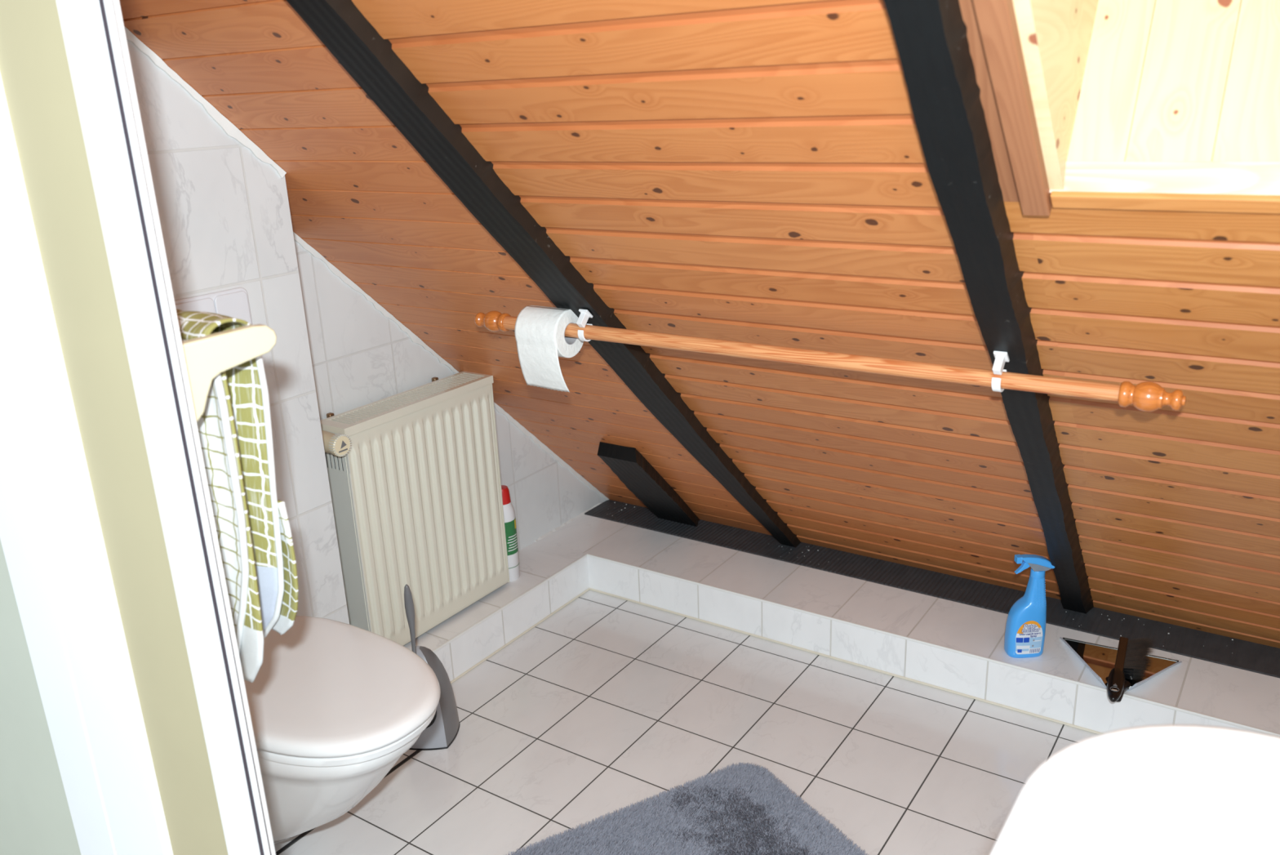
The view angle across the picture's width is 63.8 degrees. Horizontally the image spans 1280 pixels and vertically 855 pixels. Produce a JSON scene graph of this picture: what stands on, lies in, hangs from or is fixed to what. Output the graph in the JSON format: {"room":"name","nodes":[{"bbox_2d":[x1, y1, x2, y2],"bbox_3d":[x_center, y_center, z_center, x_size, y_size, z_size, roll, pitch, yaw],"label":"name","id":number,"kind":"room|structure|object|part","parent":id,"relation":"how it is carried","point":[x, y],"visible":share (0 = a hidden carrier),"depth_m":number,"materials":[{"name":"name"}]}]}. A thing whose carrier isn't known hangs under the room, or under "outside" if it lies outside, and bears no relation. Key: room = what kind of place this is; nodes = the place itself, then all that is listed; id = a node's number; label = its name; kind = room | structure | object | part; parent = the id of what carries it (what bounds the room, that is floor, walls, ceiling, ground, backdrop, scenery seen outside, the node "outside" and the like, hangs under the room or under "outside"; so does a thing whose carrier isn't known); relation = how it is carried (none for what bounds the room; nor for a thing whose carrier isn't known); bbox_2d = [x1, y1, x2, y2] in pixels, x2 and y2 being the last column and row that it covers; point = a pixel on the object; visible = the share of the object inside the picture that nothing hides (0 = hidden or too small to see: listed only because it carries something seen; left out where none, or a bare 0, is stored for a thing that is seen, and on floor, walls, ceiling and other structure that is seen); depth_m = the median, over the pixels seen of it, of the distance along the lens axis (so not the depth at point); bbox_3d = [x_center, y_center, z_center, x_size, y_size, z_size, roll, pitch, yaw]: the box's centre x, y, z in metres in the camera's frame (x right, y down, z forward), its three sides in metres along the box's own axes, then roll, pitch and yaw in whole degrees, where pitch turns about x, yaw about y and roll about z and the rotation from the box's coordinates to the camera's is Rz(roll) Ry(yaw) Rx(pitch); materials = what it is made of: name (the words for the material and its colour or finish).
{"room":"bathroom","nodes":[
{"label":"bathroom","id":0,"kind":"room"},
{"bbox_2d":[0,0,275,854],"bbox_3d":[-1.097,0.022,1.582,1.468,1.859,0.026,10,22,33],"label":"door","id":1,"kind":"structure","parent":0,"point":[126,726],"depth_m":1.29,"materials":[{"name":"white paint"}]},
{"bbox_3d":[-1.319,-0.018,1.730,0.928,1.859,0.017,10,22,33],"label":"frosted panel","id":2,"kind":"part","parent":1,"relation":"part of","materials":[{"name":"white glass"}]},
{"bbox_3d":[-0.881,0.059,1.442,0.119,1.859,0.026,10,22,33],"label":"casing","id":3,"kind":"part","parent":1,"relation":"part of","materials":[{"name":"white paint"}]},
{"bbox_3d":[-0.765,0.079,1.366,0.148,1.859,0.026,10,22,33],"label":"casing","id":4,"kind":"part","parent":1,"relation":"part of","materials":[{"name":"white paint"}]},
{"bbox_2d":[181,324,276,422],"bbox_3d":[-0.684,-0.098,1.350,0.479,0.098,0.144,10,22,33],"label":"towel rail","id":5,"kind":"object","parent":1,"relation":"attached to","point":[206,357],"visible":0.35,"depth_m":1.20,"materials":[{"name":"beige plastic"}]},
{"bbox_2d":[175,308,298,682],"bbox_3d":[-0.661,0.081,1.436,0.448,0.515,0.113,10,22,33],"label":"towel","id":6,"kind":"object","parent":5,"relation":"hanging from","point":[253,528],"visible":0.3,"depth_m":1.33,"materials":[{"name":"green fabric"}]},
{"bbox_2d":[293,240,605,551],"bbox_3d":[-0.687,-0.320,2.480,0.120,1.917,2.026,10,22,33],"label":"wall","id":7,"kind":"structure","parent":0,"point":[360,356],"depth_m":2.50,"materials":[{"name":"tile"}]},
{"bbox_2d":[125,39,349,623],"bbox_3d":[-0.934,-0.099,1.864,0.197,1.901,0.664,10,22,33],"label":"wall box","id":8,"kind":"object","parent":7,"relation":"attached to","point":[224,213],"visible":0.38,"depth_m":1.94,"materials":[{"name":"tile"}]},
{"bbox_2d":[123,25,286,177],"bbox_3d":[-0.876,-0.680,1.611,0.011,0.624,0.665,10,22,33],"label":"trim","id":9,"kind":"structure","parent":8,"relation":"attached to","point":[230,130],"depth_m":1.82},
{"bbox_2d":[173,287,252,324],"bbox_3d":[-0.804,-0.152,1.858,0.012,0.165,0.247,10,22,33],"label":"flush plate","id":10,"kind":"object","parent":8,"relation":"attached to","point":[234,302],"visible":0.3,"depth_m":1.89,"materials":[{"name":"grey plastic"}]},
{"bbox_2d":[243,615,440,843],"bbox_3d":[-0.592,0.625,1.889,0.552,0.398,0.350,10,22,33],"label":"toilet","id":11,"kind":"object","parent":8,"relation":"attached to","point":[334,705],"visible":0.69,"depth_m":1.75,"materials":[{"name":"white ceramic"}]},
{"bbox_3d":[-0.603,0.646,1.905,0.523,0.349,0.336,10,22,33],"label":"bowl","id":12,"kind":"part","parent":11,"relation":"part of","materials":[{"name":"white ceramic"}]},
{"bbox_3d":[-0.585,0.451,1.822,0.518,0.026,0.350,10,22,33],"label":"lid","id":13,"kind":"part","parent":11,"relation":"part of","materials":[{"name":"white plastic"}]},
{"bbox_3d":[-0.590,0.473,1.833,0.516,0.020,0.343,10,22,33],"label":"seat","id":14,"kind":"part","parent":11,"relation":"part of","materials":[{"name":"white plastic"}]},
{"bbox_2d":[320,371,509,645],"bbox_3d":[-0.569,0.219,2.564,0.145,0.607,0.545,9,21,30],"label":"radiator","id":15,"kind":"object","parent":7,"relation":"attached to","point":[414,474],"visible":0.89,"depth_m":2.50,"materials":[{"name":"beige metal"}]},
{"bbox_2d":[320,371,493,435],"bbox_3d":[-0.557,-0.063,2.487,0.101,0.020,0.490,10,22,33],"label":"grille","id":16,"kind":"object","parent":15,"relation":"attached to","point":[378,415],"depth_m":2.45,"materials":[{"name":"beige metal"}]},
{"bbox_2d":[293,231,608,500],"bbox_3d":[-0.471,-0.131,2.745,0.011,1.156,1.236,10,22,33],"label":"trim","id":17,"kind":"structure","parent":7,"relation":"attached to","point":[313,251],"depth_m":2.58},
{"bbox_2d":[534,502,601,541],"bbox_3d":[-0.220,0.294,3.242,0.007,0.007,0.340,10,22,33],"label":"trim","id":18,"kind":"structure","parent":7,"relation":"attached to","point":[595,505],"depth_m":3.23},
{"bbox_2d":[273,589,1097,854],"bbox_3d":[-0.261,0.981,1.700,3.040,0.100,3.000,10,22,33],"label":"floor","id":19,"kind":"structure","parent":0,"point":[608,703],"depth_m":2.30,"materials":[{"name":"tile"}]},
{"bbox_2d":[275,749,419,854],"bbox_3d":[-0.732,0.847,2.006,0.006,0.001,0.828,10,22,33],"label":"trim","id":20,"kind":"structure","parent":19,"relation":"on","point":[417,750],"depth_m":2.08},
{"bbox_2d":[408,645,460,750],"bbox_3d":[-0.483,0.607,2.344,0.110,0.226,0.114,0,18,7],"label":"brush holder","id":21,"kind":"object","parent":19,"relation":"on","point":[443,728],"visible":0.46,"depth_m":2.33,"materials":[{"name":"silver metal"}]},
{"bbox_2d":[404,583,416,653],"bbox_3d":[-0.513,0.494,2.263,0.068,0.356,0.061,-1,18,3],"label":"toilet brush","id":22,"kind":"object","parent":21,"relation":"in","point":[408,600],"visible":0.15,"depth_m":2.21,"materials":[{"name":"plastic"}]},
{"bbox_2d":[505,761,868,854],"bbox_3d":[0.013,0.868,1.820,0.871,0.017,0.557,-12,20,-27],"label":"bath mat","id":23,"kind":"object","parent":19,"relation":"on","point":[739,809],"visible":1,"depth_m":2.03,"materials":[{"name":"grey fabric"}]},
{"bbox_2d":[450,587,1102,733],"bbox_3d":[0.498,0.752,2.130,2.150,0.006,0.870,10,22,33],"label":"trim","id":24,"kind":"structure","parent":19,"relation":"on","point":[588,588],"depth_m":2.65,"materials":[{"name":"white tile"}]},
{"bbox_2d":[403,514,1279,733],"bbox_3d":[0.482,0.654,2.255,2.340,0.115,1.102,10,22,33],"label":"ledge","id":25,"kind":"object","parent":19,"relation":"on","point":[1246,697],"visible":0.65,"depth_m":2.62,"materials":[{"name":"tile"}]},
{"bbox_2d":[501,484,519,581],"bbox_3d":[-0.373,0.291,2.848,0.063,0.272,0.063,10,22,33],"label":"bottle","id":26,"kind":"object","parent":25,"relation":"on","point":[509,517],"visible":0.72,"depth_m":2.83,"materials":[{"name":"white plastic"}]},
{"bbox_2d":[432,552,1279,736],"bbox_3d":[0.494,0.647,2.096,2.152,0.007,0.872,10,22,33],"label":"trim","id":27,"kind":"structure","parent":25,"relation":"attached to","point":[1085,684],"depth_m":2.53,"materials":[{"name":"white tile"}]},
{"bbox_2d":[1004,554,1054,657],"bbox_3d":[0.896,0.407,2.366,0.096,0.250,0.055,-4,18,-4],"label":"spray bottle","id":28,"kind":"object","parent":25,"relation":"on","point":[1025,625],"visible":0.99,"depth_m":2.35,"materials":[{"name":"blue plastic"}]},
{"bbox_2d":[1015,635,1042,650],"bbox_3d":[0.896,0.499,2.369,0.063,0.035,0.004,-3,18,-2],"label":"label","id":29,"kind":"object","parent":28,"relation":"attached to","point":[1022,642],"depth_m":2.37,"materials":[{"name":"white paper"}]},
{"bbox_2d":[1059,636,1182,701],"bbox_3d":[1.058,0.536,2.310,0.260,0.027,0.248,10,22,33],"label":"dustpan","id":30,"kind":"object","parent":25,"relation":"on","point":[1100,660],"visible":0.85,"depth_m":2.34,"materials":[{"name":"metal"}]},
{"bbox_2d":[1106,635,1155,702],"bbox_3d":[1.078,0.533,2.270,0.078,0.044,0.307,10,22,33],"label":"brush","id":31,"kind":"object","parent":30,"relation":"on","point":[1130,658],"visible":1,"depth_m":2.27,"materials":[{"name":"brown wood"}]},
{"bbox_3d":[1.021,0.554,2.207,0.033,0.026,0.133,7,21,27],"label":"handle","id":32,"kind":"part","parent":31,"relation":"part of","materials":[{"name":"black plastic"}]},
{"bbox_2d":[118,0,1279,648],"bbox_3d":[-0.048,-0.528,1.128,2.340,2.870,3.066,10,22,33],"label":"ceiling","id":33,"kind":"structure","parent":0,"point":[756,171],"depth_m":1.65,"materials":[{"name":"brown wood"}]},
{"bbox_2d":[285,0,800,546],"bbox_3d":[-0.139,-0.282,1.942,0.102,1.904,2.065,9,21,31],"label":"rafter","id":34,"kind":"object","parent":33,"relation":"attached to","point":[370,59],"depth_m":1.74,"materials":[{"name":"black paint"}]},
{"bbox_3d":[-0.110,-0.206,1.969,0.012,0.029,0.028,10,22,33],"label":"stem","id":35,"kind":"part","parent":34,"relation":"part of","materials":[{"name":"white plastic"}]},
{"bbox_3d":[-0.106,-0.197,1.977,0.020,0.063,0.040,10,22,33],"label":"pole bracket","id":36,"kind":"part","parent":34,"relation":"part of","materials":[{"name":"white plastic"}]},
{"bbox_3d":[-0.104,-0.219,1.974,0.020,0.019,0.020,10,22,33],"label":"plate","id":37,"kind":"part","parent":34,"relation":"part of","materials":[{"name":"white plastic"}]},
{"bbox_2d":[474,310,1186,412],"bbox_3d":[0.208,-0.131,1.779,1.320,0.043,0.043,10,22,33],"label":"pole","id":38,"kind":"object","parent":34,"relation":"hanging from","point":[1146,396],"visible":0.97,"depth_m":1.65,"materials":[{"name":"brown wood"}]},
{"bbox_2d":[514,305,583,392],"bbox_3d":[-0.177,-0.158,2.044,0.106,0.166,0.096,10,22,33],"label":"toilet paper roll","id":39,"kind":"object","parent":38,"relation":"hanging from","point":[540,338],"visible":0.96,"depth_m":2.01,"materials":[{"name":"white paper"}]},
{"bbox_2d":[883,0,1093,613],"bbox_3d":[0.507,-0.196,1.448,0.077,1.998,2.166,9,22,32],"label":"rafter","id":40,"kind":"object","parent":33,"relation":"attached to","point":[931,36],"depth_m":1.30,"materials":[{"name":"black paint"}]},
{"bbox_3d":[0.540,-0.094,1.546,0.012,0.029,0.028,10,22,33],"label":"stem","id":41,"kind":"part","parent":40,"relation":"part of","materials":[{"name":"white plastic"}]},
{"bbox_3d":[0.544,-0.085,1.554,0.020,0.063,0.040,10,22,33],"label":"pole bracket","id":42,"kind":"part","parent":40,"relation":"part of","materials":[{"name":"white plastic"}]},
{"bbox_3d":[0.545,-0.107,1.551,0.020,0.019,0.020,10,22,33],"label":"plate","id":43,"kind":"part","parent":40,"relation":"part of","materials":[{"name":"white plastic"}]},
{"bbox_2d":[959,0,1279,215],"bbox_3d":[0.483,-0.706,0.563,0.700,1.279,1.217,10,22,33],"label":"window","id":44,"kind":"structure","parent":33,"relation":"attached to","point":[1126,104],"depth_m":1.15,"materials":[{"name":"brown wood"}]},
{"bbox_3d":[0.160,-0.589,0.723,0.026,0.953,1.018,10,22,33],"label":"trim","id":45,"kind":"part","parent":44,"relation":"part of","materials":[{"name":"brown wood"}]},
{"bbox_3d":[0.182,-0.574,0.706,0.032,0.963,1.028,10,22,33],"label":"trim","id":46,"kind":"part","parent":44,"relation":"part of","materials":[{"name":"brown wood"}]},
{"bbox_3d":[0.756,-0.252,1.049,0.642,0.036,0.016,10,22,33],"label":"sill","id":47,"kind":"part","parent":44,"relation":"part of","materials":[{"name":"beige wood"}]},
{"bbox_3d":[0.759,-0.232,1.058,0.640,0.029,0.029,10,22,33],"label":"trim","id":48,"kind":"part","parent":44,"relation":"part of","materials":[{"name":"brown wood"}]},
{"bbox_2d":[1045,595,1279,677],"bbox_3d":[1.227,0.525,2.464,0.525,0.069,0.141,10,22,33],"label":"wall plate","id":49,"kind":"object","parent":33,"relation":"attached to","point":[1255,657],"depth_m":2.44,"materials":[{"name":"black paint"}]},
{"bbox_3d":[-0.001,-0.510,1.223,2.560,3.033,3.240,10,22,33],"label":"deck","id":50,"kind":"object","parent":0,"visible":0},
{"bbox_2d":[584,498,1025,613],"bbox_3d":[0.413,0.385,2.994,1.336,0.069,0.143,10,22,33],"label":"wall plate","id":51,"kind":"object","parent":50,"relation":"attached to","point":[992,597],"depth_m":2.91,"materials":[{"name":"black paint"}]},
{"bbox_2d":[597,441,699,526],"bbox_3d":[0.042,0.160,3.022,0.154,0.375,0.437,8,21,28],"label":"stub","id":52,"kind":"object","parent":51,"relation":"on","point":[630,466],"visible":0.87,"depth_m":2.94,"materials":[{"name":"black paint"}]},
{"bbox_3d":[0.981,-0.342,0.499,0.100,3.062,3.250,10,22,33],"label":"wall","id":53,"kind":"structure","parent":0,"visible":0},
{"bbox_2d":[989,724,1279,854],"bbox_3d":[0.497,0.442,0.616,0.594,0.160,0.592,10,22,33],"label":"washbasin","id":54,"kind":"object","parent":53,"relation":"attached to","point":[1166,788],"visible":1,"depth_m":0.85,"materials":[{"name":"ceramic"}]}
]}

